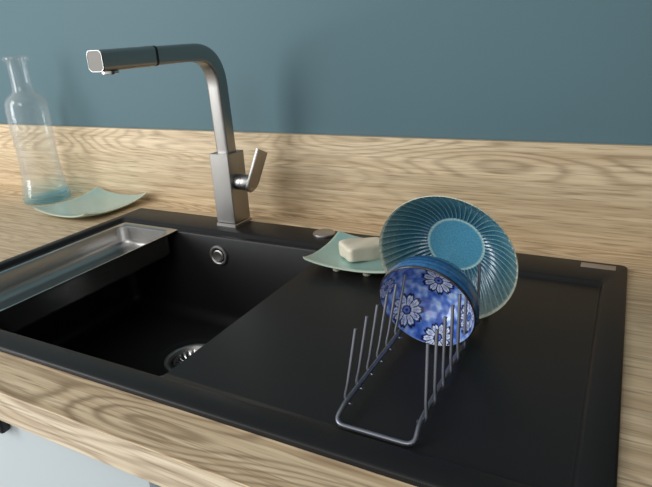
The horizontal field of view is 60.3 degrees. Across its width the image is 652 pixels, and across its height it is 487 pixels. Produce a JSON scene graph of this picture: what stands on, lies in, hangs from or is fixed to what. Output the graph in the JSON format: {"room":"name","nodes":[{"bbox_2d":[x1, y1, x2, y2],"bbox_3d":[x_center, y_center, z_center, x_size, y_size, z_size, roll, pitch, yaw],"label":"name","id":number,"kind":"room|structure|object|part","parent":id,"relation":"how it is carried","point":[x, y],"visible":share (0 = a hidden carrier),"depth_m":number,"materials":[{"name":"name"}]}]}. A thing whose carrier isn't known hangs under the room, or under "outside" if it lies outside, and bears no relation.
{"room":"kitchen","nodes":[
{"label":"kitchen","id":0,"kind":"room"},
{"bbox_2d":[86,43,266,227],"bbox_3d":[-0.201,-0.144,0.870,0.105,0.312,0.268,8,23,28],"label":"kitchen faucet","id":1,"kind":"object","parent":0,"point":[232,185],"visible":1,"depth_m":0.94,"materials":[{"name":"silver metal"}]},
{"bbox_2d":[234,174,256,190],"bbox_3d":[-0.141,-0.107,0.981,0.030,0.028,0.028,8,23,28],"label":"faucet knob","id":2,"kind":"object","parent":1,"relation":"attached to","point":[242,182],"depth_m":0.97,"materials":[{"name":"silver metal"}]},
{"bbox_3d":[-0.119,-0.126,0.960,0.006,0.088,0.033,31,32,16],"label":"lever","id":3,"kind":"part","parent":1,"relation":"part of","materials":[{"name":"silver metal"}]},
{"bbox_2d":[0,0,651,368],"bbox_3d":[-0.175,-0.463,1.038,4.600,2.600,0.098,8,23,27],"label":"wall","id":4,"kind":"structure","parent":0,"point":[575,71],"depth_m":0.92,"materials":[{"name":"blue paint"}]},
{"bbox_2d":[0,124,651,254],"bbox_3d":[-0.625,-0.201,1.328,2.804,0.155,0.012,8,23,27],"label":"backsplash","id":5,"kind":"structure","parent":4,"relation":"attached to","point":[583,195],"depth_m":0.96,"materials":[{"name":"brown wood"}]},
{"bbox_3d":[-0.834,1.293,0.194,4.600,0.030,3.063,8,23,27],"label":"floor","id":6,"kind":"structure","parent":0,"visible":0},
{"bbox_2d":[0,420,160,486],"bbox_3d":[-0.277,0.474,1.030,0.606,0.863,0.593,8,23,27],"label":"base cabinet","id":7,"kind":"object","parent":6,"relation":"on","point":[27,459],"visible":0.1,"depth_m":0.60,"materials":[{"name":"laminate"}]},
{"bbox_3d":[-0.432,0.183,0.647,0.197,0.020,0.011,8,23,27],"label":"handle","id":8,"kind":"part","parent":7,"relation":"part of","materials":[{"name":"black metal"}]},
{"bbox_2d":[0,184,651,486],"bbox_3d":[-0.762,-0.009,1.107,2.804,0.036,0.604,8,23,27],"label":"countertop","id":9,"kind":"structure","parent":7,"relation":"on","point":[162,445],"depth_m":0.52,"materials":[{"name":"brown wood"}]},
{"bbox_2d":[33,187,145,217],"bbox_3d":[-0.493,-0.084,1.182,0.159,0.023,0.165,8,23,28],"label":"square dish","id":10,"kind":"object","parent":9,"relation":"on","point":[97,201],"visible":1,"depth_m":1.19,"materials":[{"name":"green ceramic"}]},
{"bbox_2d":[0,208,627,486],"bbox_3d":[-0.094,0.142,0.787,0.890,0.188,0.486,8,23,27],"label":"sink","id":11,"kind":"object","parent":9,"relation":"in","point":[532,398],"depth_m":0.59,"materials":[{"name":"black stone"}]},
{"bbox_2d":[0,222,176,332],"bbox_3d":[-0.412,0.048,0.906,0.134,0.041,0.372,8,23,27],"label":"tray","id":12,"kind":"object","parent":11,"relation":"on","point":[35,289],"visible":0.91,"depth_m":0.92,"materials":[{"name":"silver metal"}]},
{"bbox_2d":[172,349,197,367],"bbox_3d":[-0.219,0.194,0.921,0.067,0.015,0.067,8,23,27],"label":"basket","id":13,"kind":"object","parent":11,"relation":"in","point":[182,356],"visible":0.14,"depth_m":0.94,"materials":[{"name":"silver metal"}]},
{"bbox_3d":[-0.003,-0.017,0.938,0.038,0.005,0.038,8,23,27],"label":"drain control button","id":14,"kind":"part","parent":11,"relation":"part of","materials":[{"name":"silver metal"}]},
{"bbox_2d":[303,231,385,275],"bbox_3d":[0.056,0.018,0.825,0.142,0.023,0.121,8,23,27],"label":"square dish","id":15,"kind":"object","parent":11,"relation":"on","point":[328,256],"visible":0.46,"depth_m":0.80,"materials":[{"name":"green ceramic"}]},
{"bbox_2d":[339,237,379,261],"bbox_3d":[0.055,0.008,0.817,0.067,0.029,0.043,-11,22,-21],"label":"soap bar","id":16,"kind":"object","parent":15,"relation":"on","point":[353,249],"visible":0.82,"depth_m":0.80,"materials":[{"name":"white wax"}]},
{"bbox_2d":[335,263,480,446],"bbox_3d":[0.099,0.082,0.569,0.079,0.077,0.273,8,23,27],"label":"plate rack","id":17,"kind":"object","parent":11,"relation":"on","point":[460,347],"visible":0.75,"depth_m":0.52,"materials":[{"name":"grey metal"}]},
{"bbox_3d":[0.101,0.112,0.580,0.076,0.014,0.273,8,23,27],"label":"frame","id":18,"kind":"part","parent":17,"relation":"part of","materials":[{"name":"grey metal"}]},
{"bbox_2d":[379,255,479,345],"bbox_3d":[0.112,0.057,0.587,0.104,0.104,0.070,10,24,31],"label":"porcelain bowl","id":19,"kind":"object","parent":17,"relation":"in","point":[433,284],"visible":0.94,"depth_m":0.60,"materials":[{"name":"blue ceramic"}]},
{"bbox_2d":[379,196,518,318],"bbox_3d":[0.139,0.013,0.628,0.156,0.155,0.065,9,23,29],"label":"plate","id":20,"kind":"object","parent":17,"relation":"in","point":[456,231],"visible":0.73,"depth_m":0.63,"materials":[{"name":"teal ceramic"}]}
]}

